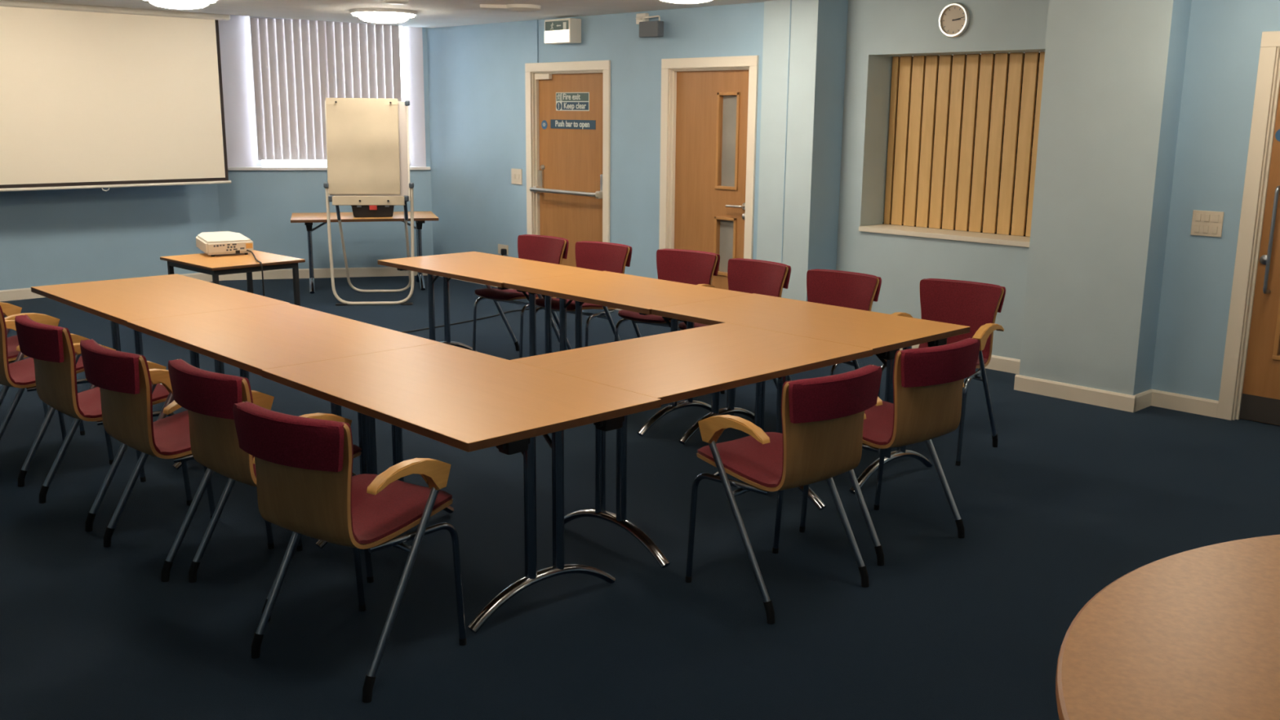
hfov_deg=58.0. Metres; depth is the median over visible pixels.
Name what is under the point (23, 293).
baseboard
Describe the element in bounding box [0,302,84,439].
armchair
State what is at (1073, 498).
floor
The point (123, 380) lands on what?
armchair
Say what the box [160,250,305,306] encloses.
table
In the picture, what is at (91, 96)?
projection screen
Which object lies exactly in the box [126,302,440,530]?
conference table
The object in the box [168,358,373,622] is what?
armchair
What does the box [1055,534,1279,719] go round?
round table
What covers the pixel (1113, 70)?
pillar
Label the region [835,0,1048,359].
wall
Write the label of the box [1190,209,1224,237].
light switch
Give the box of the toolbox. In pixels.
[351,205,394,217]
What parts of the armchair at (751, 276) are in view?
leg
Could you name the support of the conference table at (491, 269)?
on the floor
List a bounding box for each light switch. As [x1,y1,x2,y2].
[511,168,522,184]
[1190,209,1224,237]
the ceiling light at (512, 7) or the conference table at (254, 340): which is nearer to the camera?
the conference table at (254, 340)
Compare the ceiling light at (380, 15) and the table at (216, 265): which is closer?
the table at (216, 265)
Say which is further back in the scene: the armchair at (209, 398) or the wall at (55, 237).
the wall at (55, 237)
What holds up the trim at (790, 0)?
attached to the pillar at (819, 28)
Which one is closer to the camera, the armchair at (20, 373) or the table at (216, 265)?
the armchair at (20, 373)
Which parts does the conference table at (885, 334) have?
leg, leg, leg, leg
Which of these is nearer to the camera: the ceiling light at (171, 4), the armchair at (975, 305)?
the armchair at (975, 305)
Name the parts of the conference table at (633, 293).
leg, leg, leg, leg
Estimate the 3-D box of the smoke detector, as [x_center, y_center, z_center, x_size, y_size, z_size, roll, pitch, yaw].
[-1.783,-2.618,8.447,0.180,0.030,0.180,-11,17,-43]
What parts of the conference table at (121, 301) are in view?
leg, leg, leg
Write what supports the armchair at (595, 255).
on the floor
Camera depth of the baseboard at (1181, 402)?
6.65 m
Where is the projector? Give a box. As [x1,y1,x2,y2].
[195,231,253,256]
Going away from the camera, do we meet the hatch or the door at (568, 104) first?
the hatch
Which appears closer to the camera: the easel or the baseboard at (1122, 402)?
the baseboard at (1122, 402)
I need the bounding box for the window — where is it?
[217,14,430,170]
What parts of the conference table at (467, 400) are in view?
leg, leg, leg, leg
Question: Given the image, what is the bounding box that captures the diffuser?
[544,29,568,43]
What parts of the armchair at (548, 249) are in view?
leg, leg, leg, leg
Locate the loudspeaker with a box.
[635,13,663,37]
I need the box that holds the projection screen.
[0,0,231,191]
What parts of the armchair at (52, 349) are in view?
leg, armrest, leg, armrest, leg, leg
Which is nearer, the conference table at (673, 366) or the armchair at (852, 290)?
the conference table at (673, 366)
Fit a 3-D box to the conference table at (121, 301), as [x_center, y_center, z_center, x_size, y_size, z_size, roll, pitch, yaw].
[-2.531,0.000,6.104,0.798,0.699,1.384,-11,17,-43]
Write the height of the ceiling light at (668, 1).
0.096 m
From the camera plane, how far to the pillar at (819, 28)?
8.27 m
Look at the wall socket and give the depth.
10.97 m
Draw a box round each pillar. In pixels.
[756,0,848,301]
[1018,0,1191,395]
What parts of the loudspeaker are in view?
bracket arm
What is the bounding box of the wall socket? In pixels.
[497,244,508,254]
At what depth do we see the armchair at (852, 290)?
6.23 m
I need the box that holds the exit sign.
[544,17,581,44]
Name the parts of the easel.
corner knob, corner knob, board frame, leg, leg, corner knob, corner knob, corner knob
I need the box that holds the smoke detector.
[383,0,408,4]
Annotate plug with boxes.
[500,248,506,255]
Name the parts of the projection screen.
casing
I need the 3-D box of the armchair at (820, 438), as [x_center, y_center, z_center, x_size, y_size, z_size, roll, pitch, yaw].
[0.503,0.409,4.061,0.528,0.828,0.556,-9,16,-39]
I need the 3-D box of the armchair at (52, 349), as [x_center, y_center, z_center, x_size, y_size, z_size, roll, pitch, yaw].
[-2.246,0.216,4.840,0.528,0.828,0.556,12,16,42]
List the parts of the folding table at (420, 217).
leg, leg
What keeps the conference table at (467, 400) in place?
on the floor
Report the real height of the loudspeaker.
0.196 m
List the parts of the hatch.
hatch sill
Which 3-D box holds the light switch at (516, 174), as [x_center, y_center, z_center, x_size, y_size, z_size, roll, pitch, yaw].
[-1.140,-1.694,10.669,0.016,0.142,0.154,-11,17,-43]
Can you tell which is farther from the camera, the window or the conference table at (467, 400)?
the window
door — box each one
[524,60,610,266]
[658,55,759,289]
[1217,31,1279,425]
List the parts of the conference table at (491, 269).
leg, leg, leg frame, leg, leg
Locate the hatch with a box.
[858,51,1044,247]
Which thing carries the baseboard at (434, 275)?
attached to the wall at (477, 92)
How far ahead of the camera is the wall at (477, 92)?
10.42 m
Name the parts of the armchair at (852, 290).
leg, leg, leg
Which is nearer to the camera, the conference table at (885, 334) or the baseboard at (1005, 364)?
the conference table at (885, 334)
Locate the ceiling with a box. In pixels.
[15,0,772,27]
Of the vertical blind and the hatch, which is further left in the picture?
the vertical blind
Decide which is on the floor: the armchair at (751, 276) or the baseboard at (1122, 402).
the armchair at (751, 276)
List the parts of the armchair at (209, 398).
leg, armrest, leg, leg, armrest, leg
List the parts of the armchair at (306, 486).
leg, leg, leg, armrest, leg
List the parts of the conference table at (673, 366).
leg, leg, leg, leg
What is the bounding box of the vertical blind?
[249,16,401,159]
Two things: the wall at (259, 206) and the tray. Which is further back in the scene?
the wall at (259, 206)
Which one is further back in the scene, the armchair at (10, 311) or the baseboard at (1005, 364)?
the baseboard at (1005, 364)
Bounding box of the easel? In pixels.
[323,97,413,305]
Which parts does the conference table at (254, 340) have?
leg, leg, leg, leg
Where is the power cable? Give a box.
[246,249,537,333]
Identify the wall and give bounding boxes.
[0,183,220,290]
[217,27,433,269]
[426,1,764,279]
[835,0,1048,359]
[1151,0,1279,400]
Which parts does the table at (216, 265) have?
leg, leg, leg, leg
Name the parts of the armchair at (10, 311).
armrest, leg, armrest, leg, leg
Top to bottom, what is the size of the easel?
1.753 m
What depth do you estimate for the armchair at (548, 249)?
7.80 m
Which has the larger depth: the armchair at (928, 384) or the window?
the window
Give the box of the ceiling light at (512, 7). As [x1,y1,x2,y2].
[479,4,541,12]
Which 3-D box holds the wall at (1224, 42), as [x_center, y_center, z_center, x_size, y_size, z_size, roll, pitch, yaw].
[4.661,-0.740,5.012,0.220,2.750,4.650,-11,17,-43]
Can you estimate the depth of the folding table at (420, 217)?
10.68 m
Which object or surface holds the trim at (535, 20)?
attached to the wall at (477, 92)
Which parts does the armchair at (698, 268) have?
leg, leg, armrest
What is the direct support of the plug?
in the wall socket
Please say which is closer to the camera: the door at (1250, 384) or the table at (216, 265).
the door at (1250, 384)
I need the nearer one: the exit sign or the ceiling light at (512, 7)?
the ceiling light at (512, 7)
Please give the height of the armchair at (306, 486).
0.828 m
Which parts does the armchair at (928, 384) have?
leg, leg, armrest, leg, leg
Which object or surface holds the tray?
on the easel
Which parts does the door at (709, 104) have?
glass panel, glass panel, handle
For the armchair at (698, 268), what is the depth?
7.10 m
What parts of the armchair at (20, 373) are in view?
armrest, leg, leg, armrest, leg, leg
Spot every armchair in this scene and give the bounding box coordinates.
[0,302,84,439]
[0,305,114,487]
[14,314,192,531]
[80,338,274,582]
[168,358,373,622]
[232,400,466,702]
[472,234,568,358]
[535,240,631,350]
[614,248,719,342]
[678,257,791,415]
[685,364,881,624]
[753,269,881,424]
[799,337,980,565]
[877,278,1005,466]
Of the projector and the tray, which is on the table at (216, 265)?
the projector
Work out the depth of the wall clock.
7.57 m
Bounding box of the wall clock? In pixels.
[938,2,969,37]
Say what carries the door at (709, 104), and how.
in the wall at (477, 92)
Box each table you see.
[31,274,289,457]
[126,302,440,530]
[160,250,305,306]
[262,342,661,633]
[290,211,438,293]
[377,251,599,356]
[503,271,751,436]
[510,322,872,568]
[651,293,969,494]
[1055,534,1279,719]
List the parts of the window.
sill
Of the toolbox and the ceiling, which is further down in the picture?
the toolbox
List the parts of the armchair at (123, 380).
leg, armrest, armrest, leg, leg, leg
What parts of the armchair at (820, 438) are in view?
leg, armrest, leg, leg, leg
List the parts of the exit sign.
legend panel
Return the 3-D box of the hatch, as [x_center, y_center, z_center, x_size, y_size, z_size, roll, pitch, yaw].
[2.200,-1.442,7.821,0.341,1.232,1.433,-11,17,-43]
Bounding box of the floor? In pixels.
[0,275,1279,719]
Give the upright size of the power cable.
0.638 m
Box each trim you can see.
[534,19,538,62]
[781,0,791,263]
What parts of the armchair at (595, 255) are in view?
leg, leg, leg, leg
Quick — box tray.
[332,195,404,205]
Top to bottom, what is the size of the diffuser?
0.100 m
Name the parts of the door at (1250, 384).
kick plate, pull handle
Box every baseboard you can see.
[0,272,224,302]
[223,266,427,279]
[434,275,622,310]
[899,344,1020,373]
[1013,374,1152,412]
[1151,389,1218,417]
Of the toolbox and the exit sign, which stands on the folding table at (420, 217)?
the toolbox
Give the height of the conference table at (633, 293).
0.699 m
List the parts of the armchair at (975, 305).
leg, armrest, leg, leg, armrest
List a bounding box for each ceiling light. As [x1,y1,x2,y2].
[145,0,217,8]
[350,8,417,23]
[479,4,541,12]
[660,0,711,3]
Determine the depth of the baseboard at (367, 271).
11.61 m
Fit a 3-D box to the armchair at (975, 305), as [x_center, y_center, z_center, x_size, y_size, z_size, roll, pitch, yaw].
[1.512,0.039,5.831,0.528,0.828,0.556,10,15,37]

